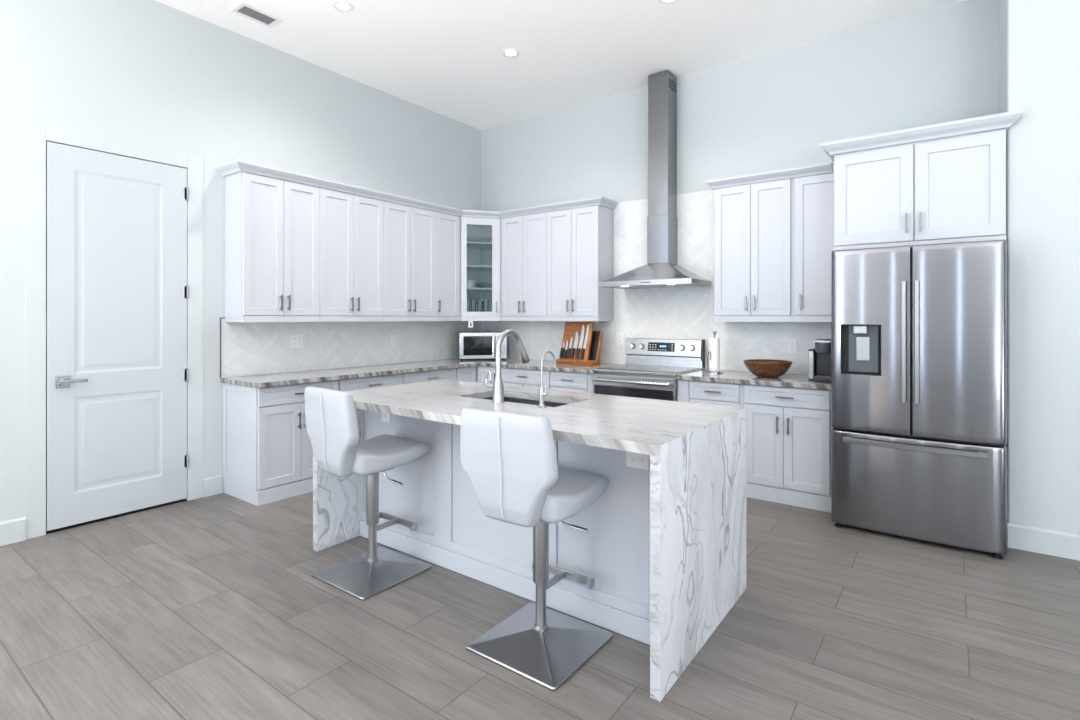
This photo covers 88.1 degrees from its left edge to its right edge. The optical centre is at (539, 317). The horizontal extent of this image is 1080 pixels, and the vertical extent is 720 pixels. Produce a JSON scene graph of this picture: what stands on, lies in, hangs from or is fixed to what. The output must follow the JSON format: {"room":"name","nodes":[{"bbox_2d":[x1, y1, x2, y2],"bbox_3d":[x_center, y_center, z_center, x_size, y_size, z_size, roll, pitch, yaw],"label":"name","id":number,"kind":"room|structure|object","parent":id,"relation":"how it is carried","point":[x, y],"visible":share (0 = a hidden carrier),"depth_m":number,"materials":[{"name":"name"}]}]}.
{"room":"kitchen","nodes":[
{"label":"kitchen","id":0,"kind":"room"},
{"bbox_2d":[0,0,480,521],"bbox_3d":[-3.692,-0.458,3.055,0.300,3.671,9.600,0,0,36],"label":"wall","id":1,"kind":"structure","parent":0,"point":[149,73],"depth_m":4.22,"materials":[{"name":"grey paint"}]},
{"bbox_2d":[0,517,25,545],"bbox_3d":[-3.586,1.306,2.933,0.014,0.142,1.329,0,0,36],"label":"baseboard","id":2,"kind":"structure","parent":1,"relation":"attached to","point":[14,530],"depth_m":3.41,"materials":[{"name":"grey paint"}]},
{"bbox_2d":[26,121,202,538],"bbox_3d":[-2.893,0.075,3.882,0.004,2.604,1.022,0,0,36],"label":"trim","id":3,"kind":"structure","parent":1,"relation":"attached to","point":[37,134],"depth_m":3.54,"materials":[{"name":"grey paint"}]},
{"bbox_2d":[46,141,188,533],"bbox_3d":[-2.910,0.127,3.891,0.146,2.500,0.824,0,0,36],"label":"door","id":4,"kind":"structure","parent":1,"relation":"in","point":[117,290],"depth_m":3.84,"materials":[{"name":"grey paint"}]},
{"bbox_2d":[203,475,222,496],"bbox_3d":[-2.545,1.306,4.347,0.014,0.142,0.135,0,0,36],"label":"baseboard","id":5,"kind":"structure","parent":1,"relation":"attached to","point":[213,485],"depth_m":4.34,"materials":[{"name":"grey paint"}]},
{"bbox_2d":[220,318,224,377],"bbox_3d":[-2.504,0.235,4.408,0.007,0.474,0.041,0,0,36],"label":"trim","id":6,"kind":"structure","parent":1,"relation":"attached to","point":[220,318],"depth_m":4.39,"materials":[{"name":"grey tile"}]},
{"bbox_2d":[225,172,319,321],"bbox_3d":[-2.172,-0.540,4.579,0.329,1.145,0.644,0,0,36],"label":"upper cabinet","id":7,"kind":"object","parent":1,"relation":"attached to","point":[272,225],"visible":1,"depth_m":4.43,"materials":[{"name":"grey paint"}]},
{"bbox_2d":[216,159,617,218],"bbox_3d":[-1.028,-1.149,5.396,3.592,0.068,1.254,0,0,-24],"label":"crown molding","id":8,"kind":"structure","parent":7,"relation":"on","point":[235,166],"depth_m":5.35,"materials":[{"name":"grey paint"}]},
{"bbox_2d":[290,334,302,347],"bbox_3d":[-2.135,0.202,4.901,0.009,0.118,0.115,0,0,36],"label":"outlet","id":9,"kind":"object","parent":1,"relation":"attached to","point":[296,340],"visible":1,"depth_m":4.90,"materials":[{"name":"white plastic"}]},
{"bbox_2d":[221,319,480,377],"bbox_3d":[-1.618,0.238,5.612,0.002,0.466,3.014,0,0,36],"label":"backsplash","id":10,"kind":"structure","parent":1,"relation":"attached to","point":[247,348],"depth_m":5.18,"materials":[{"name":"tile"}]},
{"bbox_2d":[320,188,383,321],"bbox_3d":[-1.783,-0.540,5.107,0.329,1.145,0.666,0,0,36],"label":"upper cabinet","id":11,"kind":"object","parent":1,"relation":"attached to","point":[351,226],"visible":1,"depth_m":5.00,"materials":[{"name":"grey paint"}]},
{"bbox_2d":[390,334,395,345],"bbox_3d":[-1.509,0.227,5.751,0.009,0.118,0.075,0,0,36],"label":"outlet","id":12,"kind":"object","parent":1,"relation":"attached to","point":[392,336],"visible":1,"depth_m":5.74,"materials":[{"name":"white plastic"}]},
{"bbox_2d":[384,201,435,320],"bbox_3d":[-1.388,-0.540,5.643,0.329,1.145,0.663,0,0,36],"label":"upper cabinet","id":13,"kind":"object","parent":1,"relation":"attached to","point":[409,232],"visible":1,"depth_m":5.54,"materials":[{"name":"grey paint"}]},
{"bbox_2d":[436,212,460,320],"bbox_3d":[-1.079,-0.540,6.062,0.329,1.145,0.377,0,0,36],"label":"upper cabinet","id":14,"kind":"object","parent":1,"relation":"attached to","point":[447,226],"visible":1,"depth_m":5.98,"materials":[{"name":"grey paint"}]},
{"bbox_2d":[0,491,1079,719],"bbox_3d":[0.133,1.437,0.237,9.600,0.120,10.000,0,0,36],"label":"floor","id":15,"kind":"structure","parent":0,"point":[212,607],"depth_m":2.45,"materials":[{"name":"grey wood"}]},
{"bbox_2d":[223,380,338,505],"bbox_3d":[-2.071,0.944,4.512,0.576,0.867,0.681,0,0,36],"label":"base cabinet","id":16,"kind":"object","parent":15,"relation":"on","point":[268,450],"visible":0.69,"depth_m":4.25,"materials":[{"name":"grey paint"}]},
{"bbox_2d":[221,358,622,387],"bbox_3d":[-0.811,0.491,5.014,2.006,0.037,3.020,0,0,36],"label":"countertop","id":17,"kind":"structure","parent":16,"relation":"on","point":[290,378],"depth_m":5.12,"materials":[{"name":"stone"}]},
{"bbox_2d":[459,332,506,359],"bbox_3d":[-0.655,0.316,6.375,0.525,0.312,0.396,0,0,-9],"label":"microwave","id":18,"kind":"object","parent":17,"relation":"on","point":[472,345],"visible":0.81,"depth_m":6.20,"materials":[{"name":"silver metal"}]},
{"bbox_2d":[556,322,603,365],"bbox_3d":[0.400,0.256,5.644,0.432,0.433,0.221,0,0,36],"label":"knife block","id":19,"kind":"object","parent":17,"relation":"on","point":[592,352],"visible":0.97,"depth_m":5.60,"materials":[{"name":"brown wood"}]},
{"bbox_2d":[560,343,564,357],"bbox_3d":[0.226,0.327,5.712,0.032,0.160,0.061,0,0,37],"label":"kitchen knife","id":20,"kind":"object","parent":19,"relation":"on","point":[562,347],"visible":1,"depth_m":5.70,"materials":[{"name":"silver metal"}]},
{"bbox_2d":[563,340,567,357],"bbox_3d":[0.260,0.318,5.690,0.033,0.179,0.068,0,0,41],"label":"kitchen knife","id":21,"kind":"object","parent":19,"relation":"on","point":[566,347],"visible":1,"depth_m":5.68,"materials":[{"name":"silver metal"}]},
{"bbox_2d":[566,337,572,357],"bbox_3d":[0.300,0.299,5.667,0.080,0.217,0.035,0,0,-42],"label":"kitchen knife","id":22,"kind":"object","parent":19,"relation":"on","point":[570,345],"visible":1,"depth_m":5.66,"materials":[{"name":"silver metal"}]},
{"bbox_2d":[570,332,578,357],"bbox_3d":[0.351,0.270,5.636,0.097,0.274,0.051,0,0,-39],"label":"kitchen knife","id":23,"kind":"object","parent":19,"relation":"on","point":[576,340],"visible":1,"depth_m":5.64,"materials":[{"name":"silver metal"}]},
{"bbox_2d":[576,325,584,358],"bbox_3d":[0.408,0.236,5.608,0.117,0.342,0.047,0,0,-41],"label":"kitchen knife","id":24,"kind":"object","parent":19,"relation":"on","point":[583,329],"visible":1,"depth_m":5.61,"materials":[{"name":"silver metal"}]},
{"bbox_2d":[580,324,588,358],"bbox_3d":[0.451,0.233,5.579,0.119,0.348,0.038,0,0,-41],"label":"kitchen knife","id":25,"kind":"object","parent":19,"relation":"on","point":[587,330],"visible":1,"depth_m":5.58,"materials":[{"name":"silver metal"}]},
{"bbox_2d":[304,387,431,600],"bbox_3d":[-0.930,0.871,3.018,0.476,1.012,0.559,0,0,36],"label":"bar stool","id":26,"kind":"object","parent":15,"relation":"on","point":[332,428],"visible":1,"depth_m":2.90,"materials":[{"name":"white leather"}]},
{"bbox_2d":[339,374,403,390],"bbox_3d":[-1.667,0.944,5.059,0.576,0.867,0.680,0,0,36],"label":"base cabinet","id":27,"kind":"object","parent":15,"relation":"on","point":[395,379],"visible":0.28,"depth_m":4.88,"materials":[{"name":"grey paint"}]},
{"bbox_2d":[403,368,455,383],"bbox_3d":[-1.261,0.944,5.610,0.576,0.867,0.688,0,0,36],"label":"base cabinet","id":28,"kind":"object","parent":15,"relation":"on","point":[444,374],"visible":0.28,"depth_m":5.44,"materials":[{"name":"grey paint"}]},
{"bbox_2d":[456,366,494,383],"bbox_3d":[-0.660,0.944,6.187,0.859,0.867,0.952,0,0,36],"label":"base cabinet","id":29,"kind":"object","parent":15,"relation":"on","point":[477,374],"visible":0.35,"depth_m":5.89,"materials":[{"name":"grey paint"}]},
{"bbox_2d":[360,409,649,644],"bbox_3d":[-0.069,0.938,3.188,2.129,0.879,0.718,0,0,36],"label":"kitchen island","id":30,"kind":"object","parent":15,"relation":"on","point":[453,532],"visible":0.37,"depth_m":2.76,"materials":[{"name":"grey paint"}]},
{"bbox_2d":[382,413,389,422],"bbox_3d":[-0.941,0.577,3.403,0.075,0.115,0.009,0,0,36],"label":"outlet","id":31,"kind":"object","parent":30,"relation":"attached to","point":[385,417],"visible":0.45,"depth_m":3.40,"materials":[{"name":"white plastic"}]},
{"bbox_2d":[626,451,647,469],"bbox_3d":[0.423,0.609,2.398,0.118,0.075,0.009,0,0,36],"label":"outlet","id":32,"kind":"object","parent":30,"relation":"attached to","point":[635,460],"visible":0.81,"depth_m":2.40,"materials":[{"name":"white plastic"}]},
{"bbox_2d":[630,456,645,463],"bbox_3d":[0.421,0.609,2.396,0.074,0.028,0.003,0,0,36],"label":"receptacle","id":33,"kind":"object","parent":32,"relation":"attached to","point":[633,459],"depth_m":2.40,"materials":[{"name":"white plastic"}]},
{"bbox_2d":[501,368,550,388],"bbox_3d":[0.021,0.944,5.845,0.641,0.867,0.695,0,0,36],"label":"base cabinet","id":34,"kind":"object","parent":15,"relation":"on","point":[528,378],"visible":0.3,"depth_m":5.59,"materials":[{"name":"grey paint"}]},
{"bbox_2d":[313,380,745,701],"bbox_3d":[-0.148,0.917,3.080,2.210,0.920,1.045,0,0,36],"label":"countertop","id":35,"kind":"structure","parent":15,"relation":"on","point":[697,451],"depth_m":2.49,"materials":[{"name":"stone"}]},
{"bbox_2d":[485,329,529,402],"bbox_3d":[-0.181,0.260,3.150,0.125,0.396,0.300,0,0,36],"label":"kitchen faucet","id":36,"kind":"object","parent":35,"relation":"on","point":[497,386],"visible":1,"depth_m":3.04,"materials":[{"name":"grey metal"}]},
{"bbox_2d":[492,375,504,402],"bbox_3d":[-0.227,0.385,3.040,0.068,0.145,0.068,0,0,36],"label":"faucet","id":37,"kind":"object","parent":36,"relation":"on","point":[498,388],"depth_m":3.02,"materials":[{"name":"grey metal"}]},
{"bbox_2d":[482,397,566,406],"bbox_3d":[-0.099,0.596,3.215,0.743,0.196,0.408,0,0,36],"label":"sink","id":38,"kind":"object","parent":35,"relation":"in","point":[506,399],"visible":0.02,"depth_m":3.42,"materials":[{"name":"silver metal"}]},
{"bbox_2d":[537,351,555,407],"bbox_3d":[0.042,0.315,2.908,0.062,0.285,0.147,0,0,36],"label":"water faucet","id":39,"kind":"object","parent":35,"relation":"on","point":[542,394],"visible":1,"depth_m":2.87,"materials":[{"name":"grey metal"}]},
{"bbox_2d":[537,388,546,407],"bbox_3d":[0.009,0.408,2.872,0.052,0.100,0.052,0,0,36],"label":"faucet","id":40,"kind":"object","parent":39,"relation":"on","point":[542,394],"depth_m":2.86,"materials":[{"name":"grey metal"}]},
{"bbox_2d":[460,408,612,691],"bbox_3d":[-0.006,0.871,2.348,0.464,1.012,0.544,0,0,36],"label":"bar stool","id":41,"kind":"object","parent":15,"relation":"on","point":[509,459],"visible":1,"depth_m":2.20,"materials":[{"name":"white leather"}]},
{"bbox_2d":[550,371,592,392],"bbox_3d":[0.483,0.944,5.504,0.505,0.867,0.695,0,0,36],"label":"base cabinet","id":42,"kind":"object","parent":15,"relation":"on","point":[563,381],"visible":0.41,"depth_m":5.25,"materials":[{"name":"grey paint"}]},
{"bbox_2d":[592,338,704,400],"bbox_3d":[0.982,0.787,5.088,0.786,1.180,0.760,0,0,36],"label":"range","id":43,"kind":"object","parent":15,"relation":"on","point":[651,369],"visible":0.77,"depth_m":5.05,"materials":[{"name":"silver metal"}]},
{"bbox_2d":[592,373,676,400],"bbox_3d":[0.790,0.816,4.826,0.786,0.622,0.110,0,0,36],"label":"oven","id":44,"kind":"object","parent":43,"relation":"in","point":[638,385],"depth_m":4.80,"materials":[{"name":"silver glass"}]},
{"bbox_2d":[594,364,701,375],"bbox_3d":[0.987,0.470,5.095,0.786,0.027,0.615,0,0,36],"label":"cooktop","id":45,"kind":"object","parent":43,"relation":"in","point":[625,369],"depth_m":5.00,"materials":[{"name":"silver glass"}]},
{"bbox_2d":[678,380,742,406],"bbox_3d":[1.537,0.944,4.728,0.525,0.867,0.695,0,0,36],"label":"base cabinet","id":46,"kind":"object","parent":15,"relation":"on","point":[713,393],"visible":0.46,"depth_m":4.47,"materials":[{"name":"grey paint"}]},
{"bbox_2d":[743,384,833,512],"bbox_3d":[2.001,0.944,4.386,0.625,0.867,0.695,0,0,36],"label":"base cabinet","id":47,"kind":"object","parent":15,"relation":"on","point":[788,429],"visible":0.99,"depth_m":4.12,"materials":[{"name":"grey paint"}]},
{"bbox_2d":[677,369,830,389],"bbox_3d":[1.797,0.491,4.543,1.160,0.037,0.684,0,0,36],"label":"countertop","id":48,"kind":"structure","parent":47,"relation":"on","point":[735,377],"depth_m":4.36,"materials":[{"name":"stone"}]},
{"bbox_2d":[706,331,723,372],"bbox_3d":[1.510,0.292,4.830,0.150,0.360,0.150,0,0,36],"label":"paper towel holder","id":49,"kind":"object","parent":48,"relation":"on","point":[714,333],"visible":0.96,"depth_m":4.80,"materials":[{"name":"silver metal"}]},
{"bbox_2d":[710,338,719,370],"bbox_3d":[1.510,0.314,4.830,0.084,0.283,0.084,0,0,36],"label":"paper towel roll","id":50,"kind":"object","parent":49,"relation":"on","point":[714,342],"visible":1,"depth_m":4.79,"materials":[{"name":"white paper"}]},
{"bbox_2d":[743,359,792,377],"bbox_3d":[1.820,0.408,4.466,0.368,0.129,0.368,0,0,36],"label":"wooden bowl","id":51,"kind":"object","parent":48,"relation":"on","point":[764,368],"visible":1,"depth_m":4.35,"materials":[{"name":"brown wood"}]},
{"bbox_2d":[808,339,830,382],"bbox_3d":[2.131,0.315,4.209,0.174,0.314,0.256,0,0,36],"label":"coffee maker","id":52,"kind":"object","parent":48,"relation":"on","point":[819,356],"visible":0.77,"depth_m":4.19,"materials":[{"name":"black plastic"}]},
{"bbox_2d":[814,375,830,378],"bbox_3d":[2.102,0.437,4.140,0.112,0.010,0.100,0,0,36],"label":"drip tray","id":53,"kind":"object","parent":52,"relation":"on","point":[817,376],"depth_m":4.13,"materials":[{"name":"grey plastic"}]},
{"bbox_2d":[831,240,1006,558],"bbox_3d":[2.530,0.466,3.761,0.900,1.822,1.002,0,0,36],"label":"refrigerator","id":54,"kind":"object","parent":15,"relation":"on","point":[919,332],"visible":1,"depth_m":3.37,"materials":[{"name":"silver metal"}]},
{"bbox_2d":[155,0,964,129],"bbox_3d":[0.133,-2.369,0.237,9.600,0.150,10.000,0,0,36],"label":"ceiling","id":55,"kind":"structure","parent":0,"point":[446,58],"depth_m":4.55,"materials":[{"name":"white paint"}]},
{"bbox_2d":[230,2,282,27],"bbox_3d":[-2.139,-2.288,4.221,0.184,0.012,0.304,0,0,36],"label":"ceiling vent","id":56,"kind":"object","parent":55,"relation":"in","point":[244,9],"visible":1,"depth_m":4.21,"materials":[{"name":"white plastic"}]},
{"bbox_2d":[332,0,353,11],"bbox_3d":[-1.448,-2.291,4.104,0.150,0.006,0.150,0,0,36],"label":"recessed light","id":57,"kind":"object","parent":55,"relation":"in","point":[344,6],"visible":1,"depth_m":4.10,"materials":[{"name":"white plastic"}]},
{"bbox_2d":[502,49,519,56],"bbox_3d":[-0.251,-2.291,4.832,0.150,0.006,0.150,0,0,36],"label":"recessed light","id":58,"kind":"object","parent":55,"relation":"in","point":[508,52],"visible":1,"depth_m":4.82,"materials":[{"name":"white plastic"}]},
{"bbox_2d":[659,0,677,3],"bbox_3d":[0.924,-2.291,4.001,0.150,0.006,0.150,0,0,36],"label":"recessed light","id":59,"kind":"object","parent":55,"relation":"in","point":[660,1],"visible":1,"depth_m":4.04,"materials":[{"name":"white plastic"}]},
{"bbox_2d":[481,0,999,374],"bbox_3d":[2.964,-0.458,4.207,9.350,3.671,0.150,0,0,36],"label":"wall","id":60,"kind":"structure","parent":0,"point":[773,111],"depth_m":4.85,"materials":[{"name":"grey paint"}]},
{"bbox_2d":[460,217,500,320],"bbox_3d":[-0.687,-0.540,6.397,0.561,1.145,0.643,0,0,36],"label":"upper cabinet","id":61,"kind":"object","parent":60,"relation":"attached to","point":[480,238],"visible":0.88,"depth_m":6.25,"materials":[{"name":"white wood"}]},
{"bbox_2d":[468,321,472,327],"bbox_3d":[-0.768,0.070,6.183,0.052,0.075,0.032,0,0,-16],"label":"plug","id":62,"kind":"object","parent":61,"relation":"attached to","point":[470,323],"visible":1,"depth_m":6.17,"materials":[{"name":"white plastic"}]},
{"bbox_2d":[467,280,475,287],"bbox_3d":[-0.802,-0.381,6.307,0.156,0.085,0.156,0,0,36],"label":"bowl","id":63,"kind":"object","parent":61,"relation":"on","point":[470,283],"visible":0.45,"depth_m":6.25,"materials":[{"name":"white ceramic"}]},
{"bbox_2d":[471,299,476,311],"bbox_3d":[-0.750,-0.115,6.307,0.068,0.190,0.068,0,0,36],"label":"tumbler","id":64,"kind":"object","parent":61,"relation":"in","point":[471,299],"visible":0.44,"depth_m":6.29,"materials":[{"name":"clear glass"}]},
{"bbox_2d":[467,287,491,291],"bbox_3d":[-0.688,-0.328,6.404,0.516,0.020,0.596,0,0,36],"label":"shelf","id":65,"kind":"object","parent":61,"relation":"attached to","point":[474,289],"depth_m":6.35,"materials":[{"name":"clear glass"}]},
{"bbox_2d":[467,265,491,270],"bbox_3d":[-0.688,-0.578,6.404,0.516,0.020,0.596,0,0,36],"label":"shelf","id":66,"kind":"object","parent":61,"relation":"attached to","point":[469,267],"depth_m":6.34,"materials":[{"name":"grey paint"}]},
{"bbox_2d":[467,241,491,249],"bbox_3d":[-0.688,-0.838,6.404,0.516,0.020,0.596,0,0,36],"label":"shelf","id":67,"kind":"object","parent":61,"relation":"attached to","point":[470,245],"depth_m":6.38,"materials":[{"name":"clear glass"}]},
{"bbox_2d":[476,286,491,287],"bbox_3d":[-0.641,-0.347,6.396,0.214,0.019,0.214,0,0,36],"label":"plate","id":68,"kind":"object","parent":61,"relation":"on","point":[476,286],"visible":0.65,"depth_m":6.32,"materials":[{"name":"grey ceramic"}]},
{"bbox_3d":[-0.641,-0.367,6.396,0.214,0.019,0.214,0,0,36],"label":"plate","id":69,"kind":"object","parent":68,"relation":"on","visible":0},
{"bbox_2d":[475,283,491,284],"bbox_3d":[-0.641,-0.387,6.396,0.214,0.019,0.214,0,0,36],"label":"plate","id":70,"kind":"object","parent":69,"relation":"on","point":[475,283],"visible":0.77,"depth_m":6.33,"materials":[{"name":"grey ceramic"}]},
{"bbox_2d":[483,299,488,311],"bbox_3d":[-0.616,-0.115,6.346,0.068,0.190,0.068,0,0,36],"label":"tumbler","id":71,"kind":"object","parent":61,"relation":"in","point":[483,299],"visible":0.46,"depth_m":6.33,"materials":[{"name":"clear glass"}]},
{"bbox_2d":[500,213,546,320],"bbox_3d":[-0.116,-0.540,6.172,0.648,1.145,0.329,0,0,36],"label":"upper cabinet","id":72,"kind":"object","parent":60,"relation":"attached to","point":[523,238],"visible":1,"depth_m":6.05,"materials":[{"name":"grey paint"}]},
{"bbox_2d":[547,205,612,320],"bbox_3d":[0.398,-0.540,5.793,0.627,1.145,0.329,0,0,36],"label":"upper cabinet","id":73,"kind":"object","parent":60,"relation":"attached to","point":[579,240],"visible":1,"depth_m":5.66,"materials":[{"name":"grey paint"}]},
{"bbox_2d":[617,333,622,343],"bbox_3d":[0.816,0.209,5.686,0.074,0.118,0.009,0,0,36],"label":"outlet","id":74,"kind":"object","parent":60,"relation":"attached to","point":[619,335],"visible":1,"depth_m":5.68,"materials":[{"name":"white plastic"}]},
{"bbox_2d":[599,70,711,288],"bbox_3d":[1.067,-1.293,5.196,0.898,1.997,0.500,0,0,36],"label":"range hood","id":75,"kind":"object","parent":60,"relation":"attached to","point":[661,270],"visible":1,"depth_m":5.20,"materials":[{"name":"silver metal"}]},
{"bbox_2d":[481,190,830,374],"bbox_3d":[0.875,-0.353,5.650,3.966,1.649,0.002,0,0,36],"label":"backsplash","id":76,"kind":"structure","parent":60,"relation":"attached to","point":[667,312],"depth_m":5.30,"materials":[{"name":"tile"}]},
{"bbox_2d":[714,179,792,321],"bbox_3d":[1.833,-0.540,4.736,0.631,1.145,0.329,0,0,36],"label":"upper cabinet","id":77,"kind":"object","parent":60,"relation":"attached to","point":[753,223],"visible":1,"depth_m":4.62,"materials":[{"name":"grey paint"}]},
{"bbox_2d":[787,339,796,352],"bbox_3d":[2.130,0.237,4.718,0.074,0.118,0.009,0,0,36],"label":"outlet","id":78,"kind":"object","parent":60,"relation":"attached to","point":[791,343],"visible":1,"depth_m":4.72,"materials":[{"name":"white plastic"}]},
{"bbox_2d":[793,173,833,321],"bbox_3d":[2.229,-0.540,4.444,0.350,1.145,0.329,0,0,36],"label":"upper cabinet","id":79,"kind":"object","parent":60,"relation":"attached to","point":[813,196],"visible":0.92,"depth_m":4.36,"materials":[{"name":"grey paint"}]},
{"bbox_2d":[833,129,1005,250],"bbox_3d":[2.614,-0.795,3.881,0.923,0.675,0.769,0,0,36],"label":"upper cabinet","id":80,"kind":"object","parent":60,"relation":"attached to","point":[951,189],"visible":0.99,"depth_m":3.57,"materials":[{"name":"grey paint"}]},
{"bbox_2d":[705,110,1022,189],"bbox_3d":[2.215,-1.163,4.169,2.046,0.096,0.791,0,0,36],"label":"crown molding","id":81,"kind":"structure","parent":80,"relation":"on","point":[1006,120],"depth_m":3.68,"materials":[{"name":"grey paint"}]},
{"bbox_2d":[1000,0,1079,544],"bbox_3d":[4.750,-0.458,2.370,4.295,3.671,0.690,0,0,36],"label":"wall","id":82,"kind":"structure","parent":0,"point":[1040,39],"depth_m":3.28,"materials":[{"name":"grey paint"}]},
{"bbox_2d":[1008,523,1079,560],"bbox_3d":[4.541,1.306,2.086,4.294,0.142,0.014,0,0,36],"label":"baseboard","id":83,"kind":"structure","parent":82,"relation":"attached to","point":[1037,540],"depth_m":3.26,"materials":[{"name":"grey paint"}]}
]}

